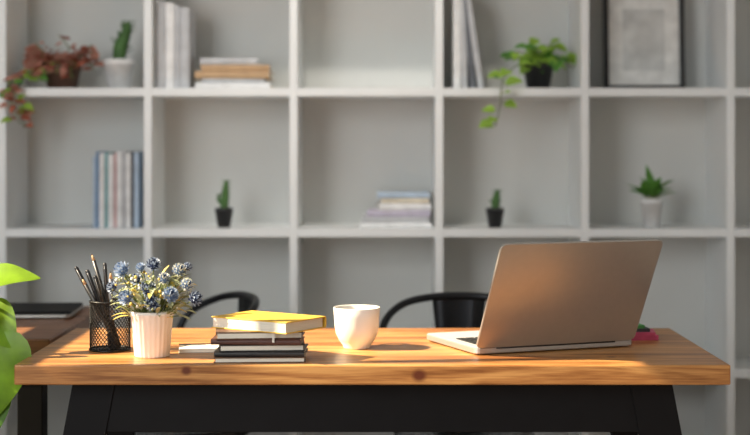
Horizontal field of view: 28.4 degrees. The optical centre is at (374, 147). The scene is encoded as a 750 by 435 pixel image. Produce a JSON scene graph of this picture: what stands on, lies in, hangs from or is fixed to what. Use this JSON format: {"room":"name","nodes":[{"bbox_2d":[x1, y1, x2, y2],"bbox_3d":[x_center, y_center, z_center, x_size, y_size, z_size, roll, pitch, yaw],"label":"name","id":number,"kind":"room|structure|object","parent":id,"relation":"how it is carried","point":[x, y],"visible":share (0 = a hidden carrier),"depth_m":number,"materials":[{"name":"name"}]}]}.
{"room":"office","nodes":[
{"label":"office","id":0,"kind":"room"},
{"bbox_3d":[0.250,1.255,2.000,4.700,0.100,6.000,0,0,0],"label":"floor","id":1,"kind":"structure","parent":0,"visible":0},
{"bbox_2d":[0,263,39,427],"bbox_3d":[-0.937,0.731,3.273,0.393,0.948,0.374,0,0,0],"label":"pothos","id":2,"kind":"object","parent":1,"relation":"on","point":[14,348],"visible":0.98,"depth_m":3.24,"materials":[{"name":"plant"}]},
{"bbox_2d":[16,306,101,434],"bbox_3d":[-1.145,0.830,3.900,0.740,0.750,0.740,0,0,0],"label":"side table","id":3,"kind":"object","parent":1,"relation":"on","point":[32,400],"visible":0.22,"depth_m":3.56,"materials":[{"name":"brown wood"}]},
{"bbox_2d":[10,302,82,317],"bbox_3d":[-0.985,0.445,4.050,0.340,0.020,0.240,0,0,-3],"label":"computer","id":4,"kind":"object","parent":3,"relation":"on","point":[59,309],"visible":0.96,"depth_m":3.99,"materials":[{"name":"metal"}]},
{"bbox_2d":[135,291,259,434],"bbox_3d":[-0.548,0.806,4.063,0.449,0.802,0.451,0,0,-24],"label":"metal chair","id":5,"kind":"object","parent":1,"relation":"on","point":[247,301],"visible":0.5,"depth_m":4.18,"materials":[{"name":"black metal"}]},
{"bbox_2d":[14,328,729,434],"bbox_3d":[-0.005,0.830,3.426,1.550,0.750,0.639,0,0,0],"label":"wooden desk","id":6,"kind":"object","parent":1,"relation":"on","point":[406,381],"visible":0.92,"depth_m":3.17,"materials":[{"name":"brown wood"}]},
{"bbox_2d":[74,253,130,352],"bbox_3d":[-0.605,0.345,3.345,0.114,0.219,0.096,0,0,34],"label":"mesh pencil holder","id":7,"kind":"object","parent":6,"relation":"on","point":[101,300],"visible":0.94,"depth_m":3.33,"materials":[{"name":"black metal"}]},
{"bbox_2d":[106,257,202,358],"bbox_3d":[-0.474,0.346,3.226,0.206,0.218,0.139,0,0,0],"label":"artificial flowers","id":8,"kind":"object","parent":6,"relation":"on","point":[151,322],"visible":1,"depth_m":3.20,"materials":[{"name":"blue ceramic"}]},
{"bbox_2d":[179,343,218,352],"bbox_3d":[-0.385,0.450,3.335,0.112,0.010,0.087,0,0,-7],"label":"notepad","id":9,"kind":"object","parent":6,"relation":"on","point":[190,347],"visible":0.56,"depth_m":3.30,"materials":[{"name":"paper"}]},
{"bbox_2d":[211,310,326,362],"bbox_3d":[-0.245,0.410,3.204,0.242,0.090,0.212,0,0,24],"label":"stack","id":10,"kind":"object","parent":6,"relation":"on","point":[251,336],"visible":1,"depth_m":3.14,"materials":[{"name":"yellow paper"}]},
{"bbox_2d":[334,305,379,349],"bbox_3d":[-0.038,0.408,3.373,0.114,0.094,0.106,0,0,-35],"label":"coffee cup","id":11,"kind":"object","parent":6,"relation":"on","point":[356,326],"visible":1,"depth_m":3.33,"materials":[{"name":"white ceramic"}]},
{"bbox_2d":[427,239,662,353],"bbox_3d":[0.378,0.328,3.387,0.400,0.254,0.405,0,0,-22],"label":"laptop","id":12,"kind":"object","parent":6,"relation":"on","point":[542,296],"visible":1,"depth_m":3.26,"materials":[{"name":"metal"}]},
{"bbox_2d":[631,323,658,340],"bbox_3d":[0.630,0.438,3.540,0.082,0.035,0.082,0,0,0],"label":"pads","id":13,"kind":"object","parent":6,"relation":"on","point":[642,333],"visible":0.44,"depth_m":3.50,"materials":[{"name":"pink paper"}]},
{"bbox_2d":[0,0,749,434],"bbox_3d":[0.200,0.068,4.756,3.645,2.275,0.312,0,0,0],"label":"bookshelf","id":14,"kind":"object","parent":1,"relation":"on","point":[361,103],"visible":0.66,"depth_m":4.90,"materials":[{"name":"white paint"}]},
{"bbox_2d":[0,35,103,127],"bbox_3d":[-1.042,-0.212,4.681,0.328,0.301,0.208,0,0,-33],"label":"plant","id":15,"kind":"object","parent":14,"relation":"on","point":[59,70],"visible":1,"depth_m":4.67,"materials":[{"name":"brown plant"}]},
{"bbox_2d":[93,151,143,227],"bbox_3d":[-0.815,0.131,4.738,0.144,0.240,0.164,0,0,0],"label":"books","id":16,"kind":"object","parent":14,"relation":"on","point":[118,177],"visible":0.99,"depth_m":4.66,"materials":[{"name":"paper"}]},
{"bbox_2d":[103,20,136,87],"bbox_3d":[-0.813,-0.297,4.719,0.104,0.222,0.100,0,0,26],"label":"potted succulent","id":17,"kind":"object","parent":14,"relation":"on","point":[119,70],"visible":0.98,"depth_m":4.70,"materials":[{"name":"ceramic"}]},
{"bbox_2d":[156,1,195,87],"bbox_3d":[-0.636,-0.324,4.738,0.105,0.275,0.164,0,0,0],"label":"magazines","id":18,"kind":"object","parent":14,"relation":"on","point":[175,24],"visible":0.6,"depth_m":4.66,"materials":[{"name":"paper"}]},
{"bbox_2d":[215,180,232,227],"bbox_3d":[-0.477,0.175,4.680,0.058,0.151,0.058,0,0,0],"label":"potted cactus","id":19,"kind":"object","parent":14,"relation":"on","point":[223,213],"visible":1,"depth_m":4.67,"materials":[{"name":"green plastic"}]},
{"bbox_2d":[195,58,273,87],"bbox_3d":[-0.449,-0.235,4.753,0.240,0.098,0.176,0,0,0],"label":"horizontal book stack","id":20,"kind":"object","parent":14,"relation":"on","point":[215,72],"visible":0.9,"depth_m":4.67,"materials":[{"name":"paper"}]},
{"bbox_2d":[360,192,431,227],"bbox_3d":[0.068,0.197,4.753,0.228,0.109,0.179,0,0,0],"label":"horizontal book stack","id":21,"kind":"object","parent":14,"relation":"on","point":[395,209],"visible":1,"depth_m":4.67,"materials":[{"name":"paper"}]},
{"bbox_2d":[451,0,483,87],"bbox_3d":[0.295,-0.351,4.743,0.098,0.330,0.164,0,0,0],"label":"magazines","id":22,"kind":"object","parent":14,"relation":"on","point":[466,70],"visible":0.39,"depth_m":4.66,"materials":[{"name":"paper"}]},
{"bbox_2d":[486,189,503,227],"bbox_3d":[0.379,0.190,4.680,0.058,0.121,0.058,0,0,0],"label":"potted cactus","id":23,"kind":"object","parent":14,"relation":"on","point":[494,214],"visible":1,"depth_m":4.66,"materials":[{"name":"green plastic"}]},
{"bbox_2d":[479,37,589,127],"bbox_3d":[0.477,-0.208,4.673,0.398,0.294,0.154,0,0,-33],"label":"pothos","id":24,"kind":"object","parent":14,"relation":"on","point":[537,68],"visible":0.98,"depth_m":4.69,"materials":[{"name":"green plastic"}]},
{"bbox_2d":[603,0,684,87],"bbox_3d":[0.872,-0.357,4.810,0.262,0.340,0.042,0,0,0],"label":"framed print","id":25,"kind":"object","parent":14,"relation":"on","point":[644,40],"visible":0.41,"depth_m":4.81},
{"bbox_2d":[626,165,676,227],"bbox_3d":[0.873,0.152,4.687,0.159,0.198,0.132,0,0,0],"label":"potted leafy plant","id":26,"kind":"object","parent":14,"relation":"on","point":[651,207],"visible":1,"depth_m":4.66,"materials":[{"name":"green plant"}]},
{"bbox_2d":[379,292,533,434],"bbox_3d":[0.235,0.806,3.948,0.451,0.802,0.449,0,0,0],"label":"metal chair","id":27,"kind":"object","parent":1,"relation":"on","point":[451,309],"visible":0.31,"depth_m":4.15,"materials":[{"name":"black metal"}]}
]}

